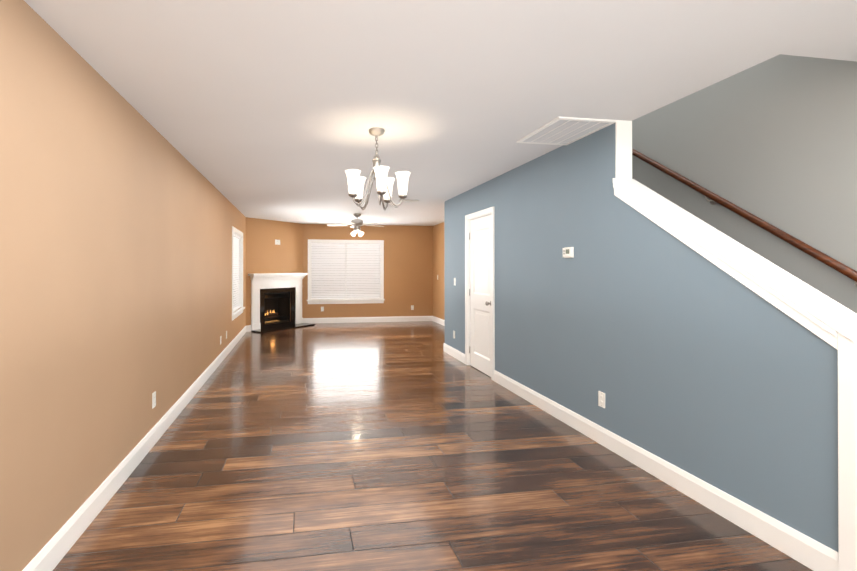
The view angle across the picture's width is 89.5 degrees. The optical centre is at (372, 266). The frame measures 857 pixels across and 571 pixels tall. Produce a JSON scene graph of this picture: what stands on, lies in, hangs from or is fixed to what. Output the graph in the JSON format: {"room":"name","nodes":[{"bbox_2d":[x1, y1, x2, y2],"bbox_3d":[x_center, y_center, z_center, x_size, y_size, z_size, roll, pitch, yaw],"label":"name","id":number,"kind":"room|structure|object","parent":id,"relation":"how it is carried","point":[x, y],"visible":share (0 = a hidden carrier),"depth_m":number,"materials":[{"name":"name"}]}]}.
{"room":"living room","nodes":[
{"label":"living room","id":0,"kind":"room"},
{"bbox_2d":[0,0,245,570],"bbox_3d":[-1.839,0.146,3.584,0.340,2.440,11.202,0,0,-9],"label":"wall","id":1,"kind":"structure","parent":0,"point":[120,216],"depth_m":2.22,"materials":[{"name":"beige paint"}]},
{"bbox_2d":[22,325,250,570],"bbox_3d":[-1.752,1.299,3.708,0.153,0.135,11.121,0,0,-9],"label":"baseboard","id":2,"kind":"structure","parent":1,"relation":"attached to","point":[53,552],"depth_m":2.52,"materials":[{"name":"white wood"}]},
{"bbox_2d":[152,391,155,408],"bbox_3d":[-1.685,1.026,3.303,0.009,0.114,0.070,0,0,-9],"label":"electrical outlet","id":3,"kind":"object","parent":1,"relation":"attached to","point":[153,399],"visible":1,"depth_m":3.28,"materials":[{"name":"white plastic"}]},
{"bbox_2d":[232,226,244,320],"bbox_3d":[-2.533,0.115,7.869,0.222,1.587,1.421,0,0,-9],"label":"window","id":4,"kind":"structure","parent":1,"relation":"in","point":[238,312],"depth_m":8.38,"materials":[{"name":"white"}]},
{"bbox_2d":[234,234,239,309],"bbox_3d":[-2.540,0.099,7.867,0.066,1.377,1.184,0,0,-9],"label":"window blinds","id":5,"kind":"object","parent":4,"relation":"attached to","point":[236,256],"visible":0.58,"depth_m":8.09,"materials":[{"name":"white plastic"}]},
{"bbox_2d":[246,217,302,325],"bbox_3d":[-2.282,0.169,9.799,1.350,2.440,1.450,0,0,-9],"label":"wall","id":6,"kind":"structure","parent":0,"point":[265,253],"depth_m":9.67,"materials":[{"name":"beige paint"}]},
{"bbox_2d":[264,292,287,324],"bbox_3d":[-2.366,0.939,9.946,0.448,0.760,0.860,0,0,36],"label":"fireplace","id":7,"kind":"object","parent":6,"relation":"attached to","point":[280,306],"depth_m":10.26,"materials":[{"name":"black metal"}]},
{"bbox_2d":[303,224,432,317],"bbox_3d":[-0.021,0.172,10.823,3.440,2.440,0.150,0,0,-9],"label":"wall","id":8,"kind":"structure","parent":0,"point":[408,266],"depth_m":10.84,"materials":[{"name":"beige paint"}]},
{"bbox_2d":[307,239,384,303],"bbox_3d":[-0.668,0.125,10.691,1.940,1.587,0.205,0,0,-9],"label":"window","id":9,"kind":"structure","parent":8,"relation":"in","point":[381,299],"depth_m":10.66,"materials":[{"name":"white"}]},
{"bbox_2d":[311,243,379,298],"bbox_3d":[-0.669,0.109,10.697,1.704,1.377,0.053,0,0,-9],"label":"window blinds","id":10,"kind":"object","parent":9,"relation":"attached to","point":[328,271],"visible":0.92,"depth_m":10.69,"materials":[{"name":"white plastic"}]},
{"bbox_2d":[53,321,812,570],"bbox_3d":[0.300,1.430,4.600,4.890,0.120,12.630,0,0,-9],"label":"floor","id":11,"kind":"structure","parent":0,"point":[389,446],"depth_m":2.67,"materials":[{"name":"brown wood"}]},
{"bbox_2d":[248,273,314,332],"bbox_3d":[-2.170,0.769,9.786,0.782,1.239,1.614,0,0,36],"label":"fireplace mantel","id":12,"kind":"object","parent":11,"relation":"on","point":[264,286],"visible":1,"depth_m":9.73,"materials":[{"name":"white wood"}]},
{"bbox_2d":[24,0,856,225],"bbox_3d":[0.300,-1.195,4.610,4.890,0.250,12.630,0,0,-9],"label":"ceiling","id":13,"kind":"structure","parent":0,"point":[276,110],"depth_m":2.38,"materials":[{"name":"paint"}]},
{"bbox_2d":[327,213,383,236],"bbox_3d":[-0.323,-0.830,8.589,1.178,0.452,1.141,0,0,-9],"label":"ceiling fan","id":14,"kind":"object","parent":13,"relation":"hanging from","point":[357,223],"visible":1,"depth_m":8.48,"materials":[{"name":"silver metal"}]},
{"bbox_2d":[345,127,410,209],"bbox_3d":[0.034,-0.767,3.345,0.514,0.616,0.495,0,0,-9],"label":"chandelier","id":15,"kind":"object","parent":13,"relation":"hanging from","point":[356,182],"visible":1,"depth_m":3.31,"materials":[{"name":"white glass"}]},
{"bbox_2d":[399,199,418,201],"bbox_3d":[0.574,-1.055,6.831,0.300,0.010,0.130,0,0,-9],"label":"ceiling vent","id":16,"kind":"object","parent":13,"relation":"in","point":[409,200],"visible":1,"depth_m":6.80,"materials":[{"name":"white plastic"}]},
{"bbox_2d":[517,116,616,144],"bbox_3d":[1.508,-1.065,3.396,0.466,0.014,0.610,0,0,-9],"label":"ceiling vent","id":17,"kind":"object","parent":13,"relation":"in","point":[559,130],"visible":1,"depth_m":3.34,"materials":[{"name":"white metal"}]},
{"bbox_2d":[444,123,837,551],"bbox_3d":[1.647,0.149,4.392,0.120,2.440,5.260,0,0,-9],"label":"wall","id":18,"kind":"structure","parent":0,"point":[681,355],"depth_m":2.86,"materials":[{"name":"blue paint"}]},
{"bbox_2d":[443,343,464,363],"bbox_3d":[1.234,1.309,6.512,0.015,0.135,0.963,0,0,-9],"label":"baseboard","id":19,"kind":"structure","parent":18,"relation":"attached to","point":[460,356],"depth_m":6.47,"materials":[{"name":"white wood"}]},
{"bbox_2d":[469,215,490,376],"bbox_3d":[1.396,0.360,5.596,0.105,2.011,0.756,0,0,-9],"label":"closet door","id":20,"kind":"structure","parent":18,"relation":"in","point":[480,293],"depth_m":5.61,"materials":[{"name":"white wood"}]},
{"bbox_2d":[465,206,494,380],"bbox_3d":[1.440,0.326,5.599,0.142,2.096,0.902,0,0,-9],"label":"door frame","id":21,"kind":"structure","parent":18,"relation":"attached to","point":[481,213],"depth_m":5.64,"materials":[{"name":"white wood"}]},
{"bbox_2d":[563,247,573,257],"bbox_3d":[1.683,-0.123,3.700,0.028,0.092,0.124,0,0,-9],"label":"thermostat","id":22,"kind":"object","parent":18,"relation":"attached to","point":[568,252],"visible":0.98,"depth_m":3.67,"materials":[{"name":"white plastic"}]},
{"bbox_2d":[598,391,604,407],"bbox_3d":[1.759,1.020,3.293,0.008,0.114,0.070,0,0,-9],"label":"electrical outlet","id":23,"kind":"object","parent":18,"relation":"attached to","point":[601,399],"visible":1,"depth_m":3.29,"materials":[{"name":"white plastic"}]},
{"bbox_2d":[494,370,838,570],"bbox_3d":[1.725,1.299,3.481,0.015,0.135,3.352,0,0,-9],"label":"baseboard","id":24,"kind":"structure","parent":18,"relation":"attached to","point":[805,550],"depth_m":2.46,"materials":[{"name":"white wood"}]},
{"bbox_2d":[613,120,856,570],"bbox_3d":[1.958,0.142,2.468,0.176,2.440,1.398,0,0,-9],"label":"trim","id":25,"kind":"structure","parent":18,"relation":"attached to","point":[828,320],"depth_m":2.03,"materials":[{"name":"white wood"}]},
{"bbox_2d":[433,54,856,319],"bbox_3d":[2.591,-0.504,4.978,0.150,3.750,12.530,0,0,-9],"label":"wall","id":26,"kind":"structure","parent":0,"point":[772,141],"depth_m":3.03,"materials":[{"name":"grey paint"}]},
{"bbox_2d":[430,316,444,325],"bbox_3d":[1.845,1.318,9.064,0.015,0.135,3.910,0,0,-9],"label":"baseboard","id":27,"kind":"structure","parent":26,"relation":"attached to","point":[432,318],"depth_m":10.56,"materials":[{"name":"white wood"}]},
{"bbox_2d":[632,148,856,285],"bbox_3d":[2.629,-0.946,3.957,0.100,2.679,3.908,0,0,-9],"label":"stair handrail","id":28,"kind":"object","parent":26,"relation":"attached to","point":[838,266],"visible":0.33,"depth_m":3.05,"materials":[{"name":"brown wood"}]}
]}

